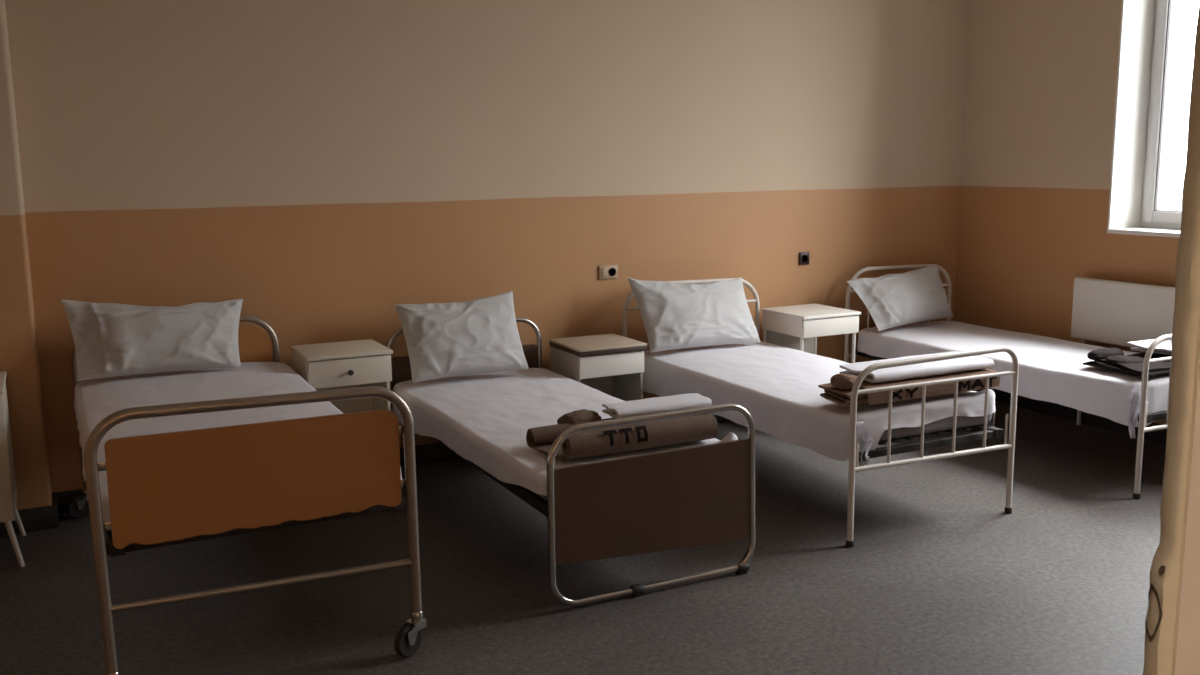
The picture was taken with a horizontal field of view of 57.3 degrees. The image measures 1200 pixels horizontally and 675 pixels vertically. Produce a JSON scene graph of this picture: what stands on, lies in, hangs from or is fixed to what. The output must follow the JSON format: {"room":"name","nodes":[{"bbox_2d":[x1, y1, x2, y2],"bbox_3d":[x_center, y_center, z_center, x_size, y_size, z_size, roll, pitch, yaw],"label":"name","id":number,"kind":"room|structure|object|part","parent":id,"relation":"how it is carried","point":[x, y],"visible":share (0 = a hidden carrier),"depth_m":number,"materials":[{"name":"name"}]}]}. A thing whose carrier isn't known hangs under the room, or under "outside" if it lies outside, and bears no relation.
{"room":"hospital room","nodes":[
{"label":"hospital room","id":0,"kind":"room"},
{"bbox_2d":[0,0,51,509],"bbox_3d":[-3.005,-0.750,4.199,1.380,3.250,0.201,-5,10,-26],"label":"wall pier","id":1,"kind":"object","parent":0,"point":[19,354],"visible":0.95,"depth_m":4.51,"materials":[{"name":"paint"}]},
{"bbox_2d":[0,494,58,535],"bbox_3d":[-2.970,0.806,4.443,1.397,0.100,0.200,-5,10,-26],"label":"baseboard","id":2,"kind":"object","parent":1,"relation":"attached to","point":[46,517],"visible":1,"depth_m":4.63,"materials":[{"name":"black paint"}]},
{"bbox_2d":[5,0,967,493],"bbox_3d":[-0.675,-1.003,5.576,7.201,3.250,0.200,-5,10,-26],"label":"wall","id":3,"kind":"structure","parent":0,"point":[324,167],"depth_m":5.49,"materials":[{"name":"paint"}]},
{"bbox_2d":[53,413,730,513],"bbox_3d":[-0.061,0.515,6.008,5.266,0.100,0.018,-5,10,-26],"label":"baseboard","id":4,"kind":"structure","parent":3,"relation":"attached to","point":[431,452],"depth_m":5.58,"materials":[{"name":"black paint"}]},
{"bbox_2d":[599,265,617,278],"bbox_3d":[0.046,-0.353,5.926,0.112,0.073,0.015,-5,10,-26],"label":"wall socket","id":5,"kind":"object","parent":3,"relation":"attached to","point":[607,271],"visible":1,"depth_m":5.92,"materials":[{"name":"beige plastic"}]},
{"bbox_2d":[799,252,809,264],"bbox_3d":[1.211,-0.468,6.502,0.072,0.075,0.017,-5,10,-26],"label":"wall socket","id":6,"kind":"object","parent":3,"relation":"attached to","point":[803,256],"visible":1,"depth_m":6.50,"materials":[{"name":"black plastic"}]},
{"bbox_2d":[802,255,807,262],"bbox_3d":[1.213,-0.467,6.497,0.047,0.047,0.006,-5,10,-26],"label":"outlet","id":7,"kind":"object","parent":6,"relation":"attached to","point":[804,257],"depth_m":6.50,"materials":[{"name":"black plastic"}]},
{"bbox_2d":[0,401,1165,674],"bbox_3d":[1.047,1.191,2.518,7.201,0.120,7.761,-5,10,-26],"label":"floor","id":8,"kind":"structure","parent":0,"point":[936,578],"depth_m":3.97,"materials":[{"name":"grey carpet"}]},
{"bbox_2d":[0,371,25,566],"bbox_3d":[-2.504,0.530,4.248,0.442,0.702,0.443,-5,10,-26],"label":"bedside table","id":9,"kind":"object","parent":8,"relation":"on","point":[8,490],"visible":1,"depth_m":4.18,"materials":[{"name":"beige paint"}]},
{"bbox_3d":[-2.421,0.299,4.037,0.401,0.136,0.016,-5,10,-26],"label":"drawer","id":10,"kind":"part","parent":9,"relation":"part of","materials":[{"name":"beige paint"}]},
{"bbox_3d":[-2.419,0.543,4.079,0.399,0.350,0.016,-5,10,-26],"label":"cupboard door","id":11,"kind":"part","parent":9,"relation":"part of","materials":[{"name":"beige paint"}]},
{"bbox_3d":[-2.253,0.788,4.226,0.072,0.195,0.024,1,10,11],"label":"leg","id":12,"kind":"part","parent":9,"relation":"part of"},
{"bbox_3d":[-2.416,0.738,4.544,0.024,0.195,0.072,4,10,25],"label":"leg","id":13,"kind":"part","parent":9,"relation":"part of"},
{"bbox_2d":[67,315,426,674],"bbox_3d":[-1.433,0.458,4.066,1.008,0.876,2.157,-5,10,-26],"label":"hospital bed","id":14,"kind":"object","parent":8,"relation":"on","point":[175,457],"visible":0.98,"depth_m":3.21,"materials":[{"name":"metal"}]},
{"bbox_3d":[-1.775,0.452,3.898,0.040,0.040,1.934,-5,10,-26],"label":"rail","id":15,"kind":"part","parent":14,"relation":"part of","materials":[{"name":"metal"}]},
{"bbox_2d":[61,299,242,380],"bbox_3d":[-1.875,-0.016,4.678,0.728,0.324,0.226,-5,10,-26],"label":"pillow","id":16,"kind":"object","parent":14,"relation":"on","point":[110,339],"visible":1,"depth_m":4.61,"materials":[{"name":"white fabric"}]},
{"bbox_3d":[-1.876,0.286,4.940,0.870,0.740,0.030,-5,10,-26],"label":"headboard frame","id":17,"kind":"part","parent":14,"relation":"part of","materials":[{"name":"beige metal"}]},
{"bbox_3d":[-0.975,0.395,3.167,0.812,0.308,0.016,-5,10,-26],"label":"footboard panel","id":18,"kind":"part","parent":14,"relation":"part of","materials":[{"name":"orange wood"}]},
{"bbox_3d":[-0.996,0.552,3.239,0.860,0.030,0.030,-5,10,-26],"label":"cross rail","id":19,"kind":"part","parent":14,"relation":"part of","materials":[{"name":"metal"}]},
{"bbox_3d":[-1.878,0.113,4.911,0.800,0.290,0.014,-5,10,-26],"label":"headboard panel","id":20,"kind":"part","parent":14,"relation":"part of","materials":[{"name":"orange wood"}]},
{"bbox_3d":[-1.070,0.386,4.248,0.040,0.040,1.934,-5,10,-26],"label":"rail","id":21,"kind":"part","parent":14,"relation":"part of","materials":[{"name":"metal"}]},
{"bbox_2d":[290,339,392,412],"bbox_3d":[-1.171,0.390,5.037,0.409,0.692,0.373,-5,10,-26],"label":"bedside table","id":22,"kind":"object","parent":8,"relation":"on","point":[367,362],"visible":0.46,"depth_m":4.90,"materials":[{"name":"beige paint"}]},
{"bbox_3d":[-1.103,0.151,4.857,0.368,0.121,0.016,-5,10,-26],"label":"drawer","id":23,"kind":"part","parent":22,"relation":"part of","materials":[{"name":"beige paint"}]},
{"bbox_2d":[386,317,755,605],"bbox_3d":[-0.237,0.414,4.705,0.852,0.727,1.957,-5,10,-26],"label":"hospital bed","id":24,"kind":"object","parent":8,"relation":"on","point":[697,493],"visible":0.8,"depth_m":3.96,"materials":[{"name":"metal"}]},
{"bbox_2d":[395,291,528,382],"bbox_3d":[-0.659,-0.007,5.306,0.616,0.376,0.243,-5,10,-26],"label":"pillow","id":25,"kind":"object","parent":24,"relation":"on","point":[443,340],"visible":1,"depth_m":5.24,"materials":[{"name":"white fabric"}]},
{"bbox_3d":[-0.671,0.279,5.555,0.827,0.727,0.025,-5,10,-26],"label":"headboard frame","id":26,"kind":"part","parent":24,"relation":"part of","materials":[{"name":"silver metal"}]},
{"bbox_3d":[-0.672,0.203,5.542,0.771,0.280,0.014,-5,10,-26],"label":"headboard panel","id":27,"kind":"part","parent":24,"relation":"part of","materials":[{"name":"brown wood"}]},
{"bbox_3d":[-0.561,0.473,4.549,0.040,0.040,1.886,-5,10,-26],"label":"rail","id":28,"kind":"part","parent":24,"relation":"part of","materials":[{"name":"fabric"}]},
{"bbox_2d":[526,409,717,459],"bbox_3d":[0.073,0.338,4.076,0.660,0.110,0.347,-5,10,-26],"label":"blanket","id":29,"kind":"object","parent":24,"relation":"on","point":[644,435],"visible":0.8,"depth_m":3.98,"materials":[{"name":"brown fabric"}]},
{"bbox_2d":[602,393,711,417],"bbox_3d":[0.224,0.260,4.196,0.418,0.040,0.140,-5,10,-26],"label":"sheet","id":30,"kind":"object","parent":29,"relation":"on","point":[654,405],"visible":0.98,"depth_m":4.16,"materials":[{"name":"white fabric"}]},
{"bbox_3d":[0.200,0.580,3.869,0.839,0.642,0.025,-5,10,-26],"label":"footboard frame","id":31,"kind":"part","parent":24,"relation":"part of","materials":[{"name":"silver metal"}]},
{"bbox_3d":[0.198,0.590,3.869,0.789,0.381,0.016,-5,10,-26],"label":"footboard panel","id":32,"kind":"part","parent":24,"relation":"part of","materials":[{"name":"brown wood"}]},
{"bbox_2d":[549,333,646,400],"bbox_3d":[-0.009,0.322,5.618,0.400,0.612,0.376,-5,10,-26],"label":"bedside table","id":33,"kind":"object","parent":8,"relation":"on","point":[612,364],"visible":0.46,"depth_m":5.50,"materials":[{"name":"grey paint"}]},
{"bbox_3d":[0.060,0.135,5.444,0.359,0.109,0.016,-5,10,-26],"label":"drawer","id":34,"kind":"part","parent":33,"relation":"part of","materials":[{"name":"white paint"}]},
{"bbox_2d":[761,304,860,362],"bbox_3d":[1.189,0.174,6.246,0.395,0.668,0.408,-5,10,-26],"label":"bedside table","id":35,"kind":"object","parent":8,"relation":"on","point":[797,327],"visible":0.67,"depth_m":6.11,"materials":[{"name":"white paint"}]},
{"bbox_3d":[0.948,0.220,6.334,0.019,0.554,0.020,-5,10,-26],"label":"leg","id":36,"kind":"part","parent":35,"relation":"part of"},
{"bbox_3d":[1.108,0.080,6.392,0.335,0.297,0.010,-5,10,-26],"label":"panel","id":37,"kind":"part","parent":35,"relation":"part of","materials":[{"name":"grey paint"}]},
{"bbox_3d":[1.104,0.269,6.029,0.019,0.554,0.020,-5,10,-26],"label":"leg","id":38,"kind":"part","parent":35,"relation":"part of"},
{"bbox_3d":[1.269,0.190,6.493,0.019,0.554,0.020,-5,10,-26],"label":"leg","id":39,"kind":"part","parent":35,"relation":"part of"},
{"bbox_3d":[1.271,-0.060,6.037,0.379,0.096,0.016,-5,10,-26],"label":"drawer","id":40,"kind":"part","parent":35,"relation":"part of","materials":[{"name":"white paint"}]},
{"bbox_3d":[1.425,0.239,6.188,0.019,0.554,0.020,-5,10,-26],"label":"leg","id":41,"kind":"part","parent":35,"relation":"part of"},
{"bbox_2d":[622,278,1018,546],"bbox_3d":[0.945,0.234,5.303,0.894,0.862,1.919,-5,10,-26],"label":"hospital bed","id":42,"kind":"object","parent":8,"relation":"on","point":[777,385],"visible":0.87,"depth_m":4.64,"materials":[{"name":"fabric"}]},
{"bbox_3d":[0.520,0.096,6.134,0.886,0.850,0.025,-5,10,-26],"label":"headboard frame","id":43,"kind":"part","parent":42,"relation":"part of","materials":[{"name":"white metal"}]},
{"bbox_3d":[0.517,-0.181,6.088,0.852,0.027,0.017,-5,10,-26],"label":"headboard rail","id":44,"kind":"part","parent":42,"relation":"part of","materials":[{"name":"white metal"}]},
{"bbox_2d":[627,277,760,352],"bbox_3d":[0.518,-0.144,5.882,0.741,0.389,0.264,-5,10,-26],"label":"pillow","id":45,"kind":"object","parent":42,"relation":"on","point":[674,315],"visible":1,"depth_m":5.79,"materials":[{"name":"white fabric"}]},
{"bbox_3d":[0.623,0.340,5.151,0.040,0.040,1.855,-5,10,-26],"label":"rail","id":46,"kind":"part","parent":42,"relation":"part of","materials":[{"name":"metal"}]},
{"bbox_2d":[818,368,999,405],"bbox_3d":[1.290,0.173,4.592,0.810,0.113,0.251,-5,10,-26],"label":"blanket","id":47,"kind":"object","parent":42,"relation":"on","point":[838,391],"visible":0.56,"depth_m":4.46,"materials":[{"name":"brown fabric"}]},
{"bbox_2d":[839,351,994,382],"bbox_3d":[1.342,0.123,4.633,0.654,0.048,0.227,-5,10,-26],"label":"sheet","id":48,"kind":"object","parent":47,"relation":"on","point":[954,365],"visible":0.86,"depth_m":4.56,"materials":[{"name":"white fabric"}]},
{"bbox_3d":[1.356,0.437,4.512,0.798,0.030,0.030,-5,10,-26],"label":"cross rail","id":49,"kind":"part","parent":42,"relation":"part of","materials":[{"name":"metal"}]},
{"bbox_3d":[1.371,0.422,4.480,0.886,0.726,0.025,-5,10,-26],"label":"footboard frame","id":50,"kind":"part","parent":42,"relation":"part of","materials":[{"name":"white metal"}]},
{"bbox_3d":[1.371,0.490,4.492,0.852,0.033,0.021,-5,10,-26],"label":"footboard rail","id":51,"kind":"part","parent":42,"relation":"part of","materials":[{"name":"white metal"}]},
{"bbox_3d":[0.943,0.236,5.306,0.768,0.088,1.780,-5,10,-26],"label":"mattress","id":52,"kind":"part","parent":42,"relation":"part of","materials":[{"name":"white fabric"}]},
{"bbox_3d":[1.368,0.180,4.440,0.852,0.022,0.018,-5,10,-26],"label":"footboard rail","id":53,"kind":"part","parent":42,"relation":"part of","materials":[{"name":"white metal"}]},
{"bbox_3d":[1.272,0.279,5.473,0.040,0.040,1.855,-5,10,-26],"label":"rail","id":54,"kind":"part","parent":42,"relation":"part of","materials":[{"name":"metal"}]},
{"bbox_2d":[844,264,1171,498],"bbox_3d":[2.297,0.120,5.904,0.855,0.862,2.046,-5,10,-26],"label":"hospital bed","id":55,"kind":"object","parent":8,"relation":"on","point":[1053,370],"visible":0.79,"depth_m":5.46,"materials":[{"name":"fabric"}]},
{"bbox_3d":[1.849,-0.028,6.793,0.836,0.850,0.025,-5,10,-26],"label":"headboard frame","id":56,"kind":"part","parent":55,"relation":"part of","materials":[{"name":"white metal"}]},
{"bbox_2d":[847,264,952,330],"bbox_3d":[1.819,-0.243,6.540,0.736,0.337,0.244,-5,10,-26],"label":"pillow","id":57,"kind":"object","parent":55,"relation":"on","point":[917,295],"visible":1,"depth_m":6.45,"materials":[{"name":"white fabric"}]},
{"bbox_3d":[2.003,0.223,5.765,0.040,0.040,1.982,-5,10,-26],"label":"rail","id":58,"kind":"part","parent":55,"relation":"part of","materials":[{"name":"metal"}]},
{"bbox_2d":[1083,347,1170,376],"bbox_3d":[2.647,0.095,5.228,0.702,0.073,0.411,-5,10,-26],"label":"blanket","id":59,"kind":"object","parent":55,"relation":"on","point":[1113,358],"visible":0.62,"depth_m":5.11,"materials":[{"name":"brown fabric"}]},
{"bbox_2d":[1127,339,1171,354],"bbox_3d":[2.784,0.048,5.287,0.397,0.052,0.261,-5,10,-26],"label":"sheet","id":60,"kind":"object","parent":59,"relation":"on","point":[1165,347],"visible":0.34,"depth_m":5.27,"materials":[{"name":"white fabric"}]},
{"bbox_3d":[2.743,0.331,5.059,0.748,0.030,0.030,-5,10,-26],"label":"cross rail","id":61,"kind":"part","parent":55,"relation":"part of","materials":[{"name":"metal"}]},
{"bbox_3d":[2.757,0.315,5.028,0.836,0.729,0.025,-5,10,-26],"label":"footboard frame","id":62,"kind":"part","parent":55,"relation":"part of","materials":[{"name":"white metal"}]},
{"bbox_3d":[2.758,0.384,5.039,0.802,0.033,0.021,-5,10,-26],"label":"footboard rail","id":63,"kind":"part","parent":55,"relation":"part of","materials":[{"name":"white metal"}]},
{"bbox_3d":[2.754,0.074,4.988,0.802,0.022,0.018,-5,10,-26],"label":"footboard rail","id":64,"kind":"part","parent":55,"relation":"part of","materials":[{"name":"white metal"}]},
{"bbox_2d":[954,0,1178,424],"bbox_3d":[4.138,-0.743,3.675,0.335,3.250,7.561,-5,10,-26],"label":"wall","id":65,"kind":"structure","parent":0,"point":[1040,76],"depth_m":6.41,"materials":[{"name":"paint"}]},
{"bbox_2d":[974,388,1166,443],"bbox_3d":[3.439,0.651,4.947,0.018,0.100,5.080,-5,10,-26],"label":"baseboard","id":66,"kind":"structure","parent":65,"relation":"attached to","point":[1054,409],"depth_m":6.34,"materials":[{"name":"black paint"}]},
{"bbox_2d":[1071,277,1174,424],"bbox_3d":[2.975,0.161,5.672,0.119,0.842,1.235,-5,10,-26],"label":"radiator","id":67,"kind":"object","parent":65,"relation":"attached to","point":[1119,313],"visible":0.84,"depth_m":5.88,"materials":[{"name":"white metal"}]},
{"bbox_3d":[2.932,-0.082,5.611,0.030,0.342,1.235,-5,10,-26],"label":"panel","id":68,"kind":"part","parent":67,"relation":"part of","materials":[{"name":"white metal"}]},
{"bbox_2d":[1089,278,1174,287],"bbox_3d":[2.985,-0.099,5.636,0.089,0.306,1.215,-5,10,-26],"label":"grille","id":69,"kind":"object","parent":67,"relation":"attached to","point":[1089,278],"depth_m":5.84,"materials":[{"name":"white metal"}]},
{"bbox_2d":[1107,0,1181,237],"bbox_3d":[3.362,-1.394,5.097,0.330,1.912,1.950,-5,10,-26],"label":"window","id":70,"kind":"structure","parent":65,"relation":"in","point":[1146,26],"depth_m":5.98,"materials":[{"name":"white plastic"}]},
{"bbox_3d":[3.346,-0.460,5.238,0.270,0.024,1.950,-5,10,-26],"label":"sill","id":71,"kind":"part","parent":70,"relation":"part of","materials":[{"name":"white paint"}]},
{"bbox_3d":[3.240,-1.481,5.565,0.060,1.824,0.924,-5,10,-26],"label":"sash","id":72,"kind":"part","parent":70,"relation":"part of","materials":[{"name":"white plastic"}]},
{"bbox_3d":[1.644,-0.255,0.890,6.666,3.250,0.160,-5,10,-26],"label":"wall","id":73,"kind":"structure","parent":0,"visible":0},
{"bbox_2d":[1143,0,1199,674],"bbox_3d":[0.993,0.214,0.975,0.956,2.288,0.045,0,9,6],"label":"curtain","id":74,"kind":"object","parent":73,"relation":"in","point":[1172,625],"depth_m":1.00,"materials":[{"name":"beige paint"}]}
]}

